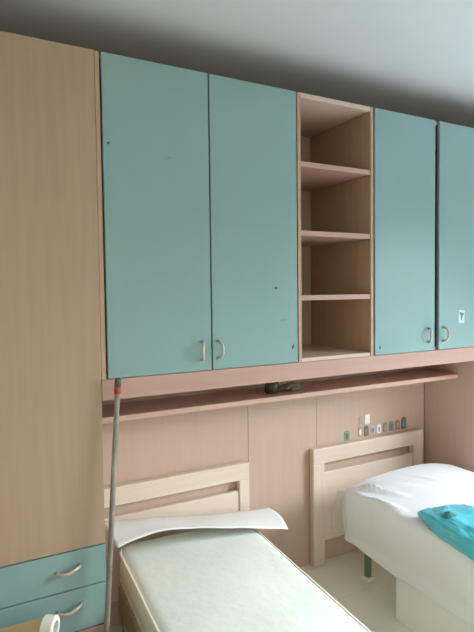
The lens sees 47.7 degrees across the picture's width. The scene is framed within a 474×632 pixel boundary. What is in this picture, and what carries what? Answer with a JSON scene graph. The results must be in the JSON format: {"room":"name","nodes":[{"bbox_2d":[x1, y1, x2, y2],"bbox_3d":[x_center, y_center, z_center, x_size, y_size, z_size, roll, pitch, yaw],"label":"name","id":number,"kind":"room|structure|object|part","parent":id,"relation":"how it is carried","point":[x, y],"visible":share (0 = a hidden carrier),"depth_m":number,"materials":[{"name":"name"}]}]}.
{"room":"bedroom","nodes":[
{"label":"bedroom","id":0,"kind":"room"},
{"bbox_2d":[0,0,473,127],"bbox_3d":[1.115,-1.198,0.748,5.750,0.100,4.916,-2,3,-29],"label":"ceiling","id":1,"kind":"structure","parent":0,"point":[410,57],"depth_m":2.33,"materials":[{"name":"paint"}]},
{"bbox_2d":[109,549,413,631],"bbox_3d":[1.149,1.599,0.871,5.750,0.100,4.916,-2,3,-29],"label":"floor","id":2,"kind":"structure","parent":0,"point":[373,603],"depth_m":2.88,"materials":[{"name":"beige tile"}]},
{"bbox_2d":[0,617,42,631],"bbox_3d":[-0.770,1.300,1.640,0.423,0.478,0.330,-2,3,-29],"label":"cardboard box","id":3,"kind":"object","parent":2,"relation":"on","point":[32,625],"visible":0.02,"depth_m":1.81,"materials":[{"name":"brown cardboard"}]},
{"bbox_2d":[39,614,59,631],"bbox_3d":[-0.610,1.015,1.746,0.040,0.076,0.076,-1,3,3],"label":"tape roll","id":4,"kind":"object","parent":3,"relation":"on","point":[50,622],"visible":1,"depth_m":1.73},
{"bbox_2d":[0,31,105,631],"bbox_3d":[-1.026,0.279,1.992,0.928,2.493,0.536,-2,3,-29],"label":"wardrobe","id":5,"kind":"object","parent":2,"relation":"on","point":[53,557],"visible":0.9,"depth_m":1.92,"materials":[{"name":"brown wood"}]},
{"bbox_3d":[-0.907,1.108,1.838,0.921,0.158,0.020,-2,3,-29],"label":"drawer","id":6,"kind":"part","parent":5,"relation":"part of","materials":[{"name":"teal paint"}]},
{"bbox_3d":[-0.909,0.953,1.831,0.921,0.142,0.020,-2,3,-29],"label":"drawer","id":7,"kind":"part","parent":5,"relation":"part of","materials":[{"name":"teal paint"}]},
{"bbox_3d":[-0.615,0.933,1.960,0.096,0.025,0.040,-2,3,-29],"label":"handle","id":8,"kind":"part","parent":5,"relation":"part of","materials":[{"name":"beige metal"}]},
{"bbox_3d":[-0.613,1.081,1.966,0.096,0.025,0.040,-2,3,-29],"label":"handle","id":9,"kind":"part","parent":5,"relation":"part of","materials":[{"name":"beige metal"}]},
{"bbox_3d":[-0.904,1.321,1.847,0.921,0.260,0.020,-2,3,-29],"label":"panel","id":10,"kind":"part","parent":5,"relation":"part of","materials":[{"name":"pink wood"}]},
{"bbox_2d":[104,378,120,631],"bbox_3d":[-0.472,0.875,1.996,0.025,1.282,0.130,1,3,40],"label":"pole","id":11,"kind":"object","parent":2,"relation":"on","point":[117,387],"visible":1,"depth_m":1.99,"materials":[{"name":"grey metal"}]},
{"bbox_2d":[119,586,141,631],"bbox_3d":[0.136,1.387,1.778,0.660,0.270,1.840,-2,3,-24],"label":"bed","id":12,"kind":"object","parent":2,"relation":"on","point":[129,621],"visible":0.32,"depth_m":2.34,"materials":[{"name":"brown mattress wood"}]},
{"bbox_3d":[-0.492,1.436,2.418,0.040,0.130,0.040,-2,3,-24],"label":"leg","id":13,"kind":"part","parent":12,"relation":"part of","materials":[{"name":"brown wood"}]},
{"bbox_2d":[119,528,370,631],"bbox_3d":[0.127,1.150,1.782,0.678,0.152,1.862,-2,3,-24],"label":"mattress","id":14,"kind":"object","parent":12,"relation":"on","point":[205,579],"visible":0.96,"depth_m":2.12,"materials":[{"name":"white fabric"}]},
{"bbox_2d":[105,507,287,547],"bbox_3d":[-0.170,1.000,2.575,0.894,0.135,0.274,-2,3,-29],"label":"sheet","id":15,"kind":"object","parent":14,"relation":"on","point":[126,531],"visible":0.95,"depth_m":2.53,"materials":[{"name":"white fabric"}]},
{"bbox_2d":[104,461,249,602],"bbox_3d":[-0.323,1.141,2.690,0.875,0.692,0.040,-2,3,-29],"label":"headboard","id":16,"kind":"object","parent":2,"relation":"on","point":[236,500],"visible":0.3,"depth_m":2.69,"materials":[{"name":"brown wood"}]},
{"bbox_3d":[-0.327,0.840,2.677,0.875,0.090,0.040,-2,3,-29],"label":"rail","id":17,"kind":"part","parent":16,"relation":"part of","materials":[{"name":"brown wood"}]},
{"bbox_3d":[0.035,1.173,2.888,0.060,0.602,0.040,-2,3,-29],"label":"post","id":18,"kind":"part","parent":16,"relation":"part of","materials":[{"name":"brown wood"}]},
{"bbox_2d":[310,428,422,567],"bbox_3d":[0.821,1.100,3.317,0.885,0.692,0.040,-2,3,-29],"label":"headboard","id":19,"kind":"object","parent":2,"relation":"on","point":[328,488],"visible":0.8,"depth_m":3.18,"materials":[{"name":"brown wood"}]},
{"bbox_3d":[0.468,1.157,3.126,0.080,0.602,0.040,-2,3,-29],"label":"post","id":20,"kind":"part","parent":19,"relation":"part of","materials":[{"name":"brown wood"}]},
{"bbox_3d":[0.817,0.799,3.304,0.885,0.090,0.040,-2,3,-29],"label":"rail","id":21,"kind":"part","parent":19,"relation":"part of","materials":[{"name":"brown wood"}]},
{"bbox_3d":[0.818,1.103,3.317,0.718,0.406,0.026,-2,3,-29],"label":"panel","id":22,"kind":"part","parent":19,"relation":"part of","materials":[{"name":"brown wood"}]},
{"bbox_3d":[1.172,1.132,3.511,0.085,0.602,0.040,-2,3,-29],"label":"post","id":23,"kind":"part","parent":19,"relation":"part of","materials":[{"name":"brown wood"}]},
{"bbox_2d":[361,553,374,582],"bbox_3d":[1.416,1.350,2.295,0.624,0.268,1.894,-2,3,-29],"label":"bed","id":24,"kind":"object","parent":2,"relation":"on","point":[367,577],"visible":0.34,"depth_m":2.95,"materials":[{"name":"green metal"}]},
{"bbox_3d":[0.723,1.334,2.964,0.030,0.218,0.030,-2,3,-29],"label":"leg","id":25,"kind":"part","parent":24,"relation":"part of","materials":[{"name":"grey metal"}]},
{"bbox_2d":[342,463,473,624],"bbox_3d":[1.406,1.079,2.265,0.938,0.370,2.042,-2,3,-29],"label":"mattress","id":26,"kind":"object","parent":24,"relation":"on","point":[381,518],"visible":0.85,"depth_m":2.61,"materials":[{"name":"white fabric"}]},
{"bbox_2d":[418,504,473,560],"bbox_3d":[1.074,0.918,2.271,0.361,0.121,0.569,-2,3,-19],"label":"plastic bag","id":27,"kind":"object","parent":26,"relation":"on","point":[453,524],"visible":1,"depth_m":2.30,"materials":[{"name":"teal plastic"}]},
{"bbox_2d":[396,577,473,631],"bbox_3d":[1.132,1.388,2.054,0.101,0.219,1.318,-2,3,-29],"label":"storage box","id":28,"kind":"object","parent":2,"relation":"on","point":[415,610],"visible":0.55,"depth_m":2.46,"materials":[{"name":"white paint"}]},
{"bbox_2d":[424,361,473,471],"bbox_3d":[1.762,0.177,3.542,0.920,2.493,0.498,-2,3,-29],"label":"panel","id":29,"kind":"object","parent":2,"relation":"on","point":[449,403],"visible":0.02,"depth_m":3.37,"materials":[{"name":"brown wood"}]},
{"bbox_2d":[424,366,424,446],"bbox_3d":[-0.026,0.122,2.919,5.750,2.700,0.100,-2,3,-29],"label":"wall","id":30,"kind":"structure","parent":0,"point":[424,366],"depth_m":3.58,"materials":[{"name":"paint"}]},
{"bbox_2d":[102,385,247,626],"bbox_3d":[-0.345,0.887,2.706,0.920,1.195,0.014,-2,3,-29],"label":"board","id":31,"kind":"object","parent":30,"relation":"attached to","point":[151,447],"visible":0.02,"depth_m":2.70,"materials":[{"name":"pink wood"}]},
{"bbox_2d":[102,369,457,423],"bbox_3d":[0.308,0.404,2.887,2.270,0.025,0.263,-2,3,-29],"label":"wall shelf","id":32,"kind":"object","parent":30,"relation":"attached to","point":[217,400],"visible":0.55,"depth_m":2.72,"materials":[{"name":"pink wood"}]},
{"bbox_2d":[264,382,277,393],"bbox_3d":[0.178,0.359,2.771,0.072,0.077,0.072,-2,3,-29],"label":"jar","id":33,"kind":"object","parent":32,"relation":"on","point":[270,388],"visible":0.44,"depth_m":2.74,"materials":[{"name":"green glass"}]},
{"bbox_2d":[281,382,300,390],"bbox_3d":[0.289,0.371,2.830,0.128,0.045,0.083,-2,3,-29],"label":"crumpled paper","id":34,"kind":"object","parent":32,"relation":"on","point":[292,386],"visible":1,"depth_m":2.81,"materials":[{"name":"beige paper"}]},
{"bbox_2d":[247,378,315,567],"bbox_3d":[0.261,0.865,3.037,0.458,1.195,0.014,-2,3,-29],"label":"board","id":35,"kind":"object","parent":30,"relation":"attached to","point":[281,434],"visible":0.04,"depth_m":3.04,"materials":[{"name":"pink wood"}]},
{"bbox_2d":[101,347,473,400],"bbox_3d":[0.365,0.236,2.776,2.262,0.079,0.498,-2,3,-29],"label":"board","id":36,"kind":"object","parent":30,"relation":"attached to","point":[150,385],"visible":0.39,"depth_m":2.38,"materials":[{"name":"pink wood"}]},
{"bbox_2d":[94,50,297,379],"bbox_3d":[-0.231,-0.388,2.405,0.900,1.216,0.535,-2,3,-29],"label":"cabinet","id":37,"kind":"object","parent":36,"relation":"on","point":[196,170],"visible":0.94,"depth_m":2.17,"materials":[{"name":"teal wood"}]},
{"bbox_3d":[-0.252,-0.987,2.404,0.864,0.018,0.477,-2,3,-29],"label":"panel","id":38,"kind":"part","parent":37,"relation":"part of","materials":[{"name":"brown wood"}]},
{"bbox_3d":[-0.628,-0.375,2.211,0.018,1.216,0.494,-2,3,-29],"label":"panel","id":39,"kind":"part","parent":37,"relation":"part of","materials":[{"name":"beige wood"}]},
{"bbox_3d":[-0.358,-0.397,2.636,0.864,1.180,0.008,-2,3,-29],"label":"panel","id":40,"kind":"part","parent":37,"relation":"part of","materials":[{"name":"brown wood"}]},
{"bbox_3d":[-0.307,-0.375,2.111,0.435,1.214,0.019,-2,3,-29],"label":"door","id":41,"kind":"part","parent":37,"relation":"part of","materials":[{"name":"teal paint"}]},
{"bbox_3d":[-0.139,0.144,2.192,0.015,0.084,0.041,-1,3,-11],"label":"handle","id":42,"kind":"part","parent":37,"relation":"part of","materials":[{"name":"beige metal"}]},
{"bbox_3d":[-0.067,0.141,2.231,0.041,0.084,0.015,2,3,43],"label":"handle","id":43,"kind":"part","parent":37,"relation":"part of","materials":[{"name":"beige metal"}]},
{"bbox_3d":[0.077,-0.389,2.322,0.431,1.214,0.019,-2,3,-29],"label":"door","id":44,"kind":"part","parent":37,"relation":"part of","materials":[{"name":"teal paint"}]},
{"bbox_2d":[296,92,372,361],"bbox_3d":[0.354,-0.410,2.746,0.452,1.216,0.498,-2,3,-29],"label":"open shelf unit","id":45,"kind":"object","parent":36,"relation":"on","point":[334,138],"visible":0.68,"depth_m":2.76,"materials":[{"name":"brown wood"}]},
{"bbox_3d":[0.164,-0.403,2.642,0.018,1.216,0.498,-2,3,-29],"label":"panel","id":46,"kind":"part","parent":45,"relation":"part of","materials":[{"name":"beige wood"}]},
{"bbox_3d":[0.236,-0.416,2.960,0.416,1.176,0.010,-2,3,-29],"label":"panel","id":47,"kind":"part","parent":45,"relation":"part of","materials":[{"name":"brown wood"}]},
{"bbox_3d":[0.347,-1.007,2.720,0.416,0.022,0.498,-2,3,-29],"label":"panel","id":48,"kind":"part","parent":45,"relation":"part of","materials":[{"name":"brown wood"}]},
{"bbox_3d":[0.355,-0.392,2.745,0.416,0.024,0.484,-2,3,-29],"label":"shelf","id":49,"kind":"part","parent":45,"relation":"part of","materials":[{"name":"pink wood"}]},
{"bbox_3d":[0.352,-0.703,2.731,0.416,0.024,0.484,-2,3,-29],"label":"shelf","id":50,"kind":"part","parent":45,"relation":"part of","materials":[{"name":"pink wood"}]},
{"bbox_3d":[0.359,-0.097,2.757,0.416,0.024,0.484,-2,3,-29],"label":"shelf","id":51,"kind":"part","parent":45,"relation":"part of","materials":[{"name":"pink wood"}]},
{"bbox_3d":[0.360,0.188,2.774,0.416,0.018,0.494,-2,3,-29],"label":"panel","id":52,"kind":"part","parent":45,"relation":"part of","materials":[{"name":"brown wood"}]},
{"bbox_2d":[373,108,473,354],"bbox_3d":[0.961,-0.431,3.058,0.905,1.216,0.535,-2,3,-29],"label":"cabinet","id":53,"kind":"object","parent":36,"relation":"on","point":[423,168],"visible":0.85,"depth_m":2.79,"materials":[{"name":"teal wood"}]},
{"bbox_3d":[0.862,-0.418,2.752,0.424,1.214,0.019,-2,3,-29],"label":"door","id":54,"kind":"part","parent":53,"relation":"part of","materials":[{"name":"teal paint"}]},
{"bbox_3d":[1.019,0.102,2.827,0.015,0.084,0.041,-1,3,-11],"label":"handle","id":55,"kind":"part","parent":53,"relation":"part of","materials":[{"name":"beige metal"}]},
{"bbox_3d":[0.940,-1.031,3.057,0.869,0.018,0.477,-2,3,-29],"label":"panel","id":56,"kind":"part","parent":53,"relation":"part of","materials":[{"name":"wood"}]},
{"bbox_3d":[1.336,-0.446,3.296,0.018,1.216,0.477,-2,3,-29],"label":"panel","id":57,"kind":"part","parent":53,"relation":"part of","materials":[{"name":"teal wood"}]},
{"bbox_3d":[1.127,0.098,2.885,0.041,0.084,0.015,2,3,43],"label":"handle","id":58,"kind":"part","parent":53,"relation":"part of","materials":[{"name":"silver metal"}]},
{"bbox_3d":[1.266,-0.432,2.974,0.436,1.214,0.019,-2,3,-29],"label":"door","id":59,"kind":"part","parent":53,"relation":"part of","materials":[{"name":"teal paint"}]},
{"bbox_2d":[316,366,423,558],"bbox_3d":[0.853,0.844,3.361,0.888,1.195,0.014,-2,3,-29],"label":"board","id":60,"kind":"object","parent":30,"relation":"attached to","point":[338,413],"visible":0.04,"depth_m":3.30,"materials":[{"name":"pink wood"}]},
{"bbox_2d":[344,430,349,440],"bbox_3d":[0.665,0.724,3.244,0.042,0.064,0.003,-2,3,-29],"label":"sticker","id":61,"kind":"object","parent":60,"relation":"attached to","point":[346,433],"visible":1,"depth_m":3.24,"materials":[{"name":"green paper"}]},
{"bbox_2d":[358,426,361,436],"bbox_3d":[0.758,0.709,3.295,0.034,0.062,0.003,-2,3,-29],"label":"sticker","id":62,"kind":"object","parent":60,"relation":"attached to","point":[360,427],"visible":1,"depth_m":3.29,"materials":[{"name":"white paper"}]},
{"bbox_2d":[359,416,362,424],"bbox_3d":[0.760,0.641,3.294,0.028,0.050,0.002,-2,3,-29],"label":"sticker","id":63,"kind":"object","parent":60,"relation":"attached to","point":[360,417],"visible":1,"depth_m":3.29,"materials":[{"name":"beige paper"}]},
{"bbox_2d":[364,425,368,435],"bbox_3d":[0.801,0.710,3.318,0.036,0.064,0.003,-2,3,-29],"label":"sticker","id":64,"kind":"object","parent":60,"relation":"attached to","point":[366,428],"visible":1,"depth_m":3.32,"materials":[{"name":"paper"}]},
{"bbox_2d":[365,414,369,423],"bbox_3d":[0.807,0.639,3.319,0.040,0.058,0.002,-2,3,-29],"label":"sticker","id":65,"kind":"object","parent":60,"relation":"attached to","point":[367,417],"visible":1,"depth_m":3.32,"materials":[{"name":"white paper"}]},
{"bbox_2d":[370,425,374,433],"bbox_3d":[0.846,0.709,3.343,0.036,0.054,0.003,-2,3,-29],"label":"sticker","id":66,"kind":"object","parent":60,"relation":"attached to","point":[372,428],"visible":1,"depth_m":3.34,"materials":[{"name":"purple paper"}]},
{"bbox_2d":[377,424,380,432],"bbox_3d":[0.893,0.707,3.369,0.034,0.058,0.003,-2,3,-29],"label":"sticker","id":67,"kind":"object","parent":60,"relation":"attached to","point":[378,425],"visible":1,"depth_m":3.37,"materials":[{"name":"white paper"}]},
{"bbox_2d":[383,422,386,431],"bbox_3d":[0.938,0.704,3.393,0.036,0.062,0.003,-2,3,-29],"label":"sticker","id":68,"kind":"object","parent":60,"relation":"attached to","point":[384,423],"visible":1,"depth_m":3.39,"materials":[{"name":"beige paper"}]},
{"bbox_2d":[389,421,393,430],"bbox_3d":[0.984,0.701,3.418,0.044,0.066,0.003,-2,3,-29],"label":"sticker","id":69,"kind":"object","parent":60,"relation":"attached to","point":[391,423],"visible":1,"depth_m":3.42,"materials":[{"name":"teal paper"}]},
{"bbox_2d":[395,420,399,429],"bbox_3d":[1.033,0.697,3.445,0.036,0.064,0.003,-2,3,-29],"label":"sticker","id":70,"kind":"object","parent":60,"relation":"attached to","point":[397,423],"visible":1,"depth_m":3.44,"materials":[{"name":"red paper"}]},
{"bbox_2d":[401,417,405,428],"bbox_3d":[1.080,0.692,3.471,0.044,0.078,0.003,-2,3,-29],"label":"sticker","id":71,"kind":"object","parent":60,"relation":"attached to","point":[403,420],"visible":1,"depth_m":3.47,"materials":[{"name":"grey paper"}]}
]}

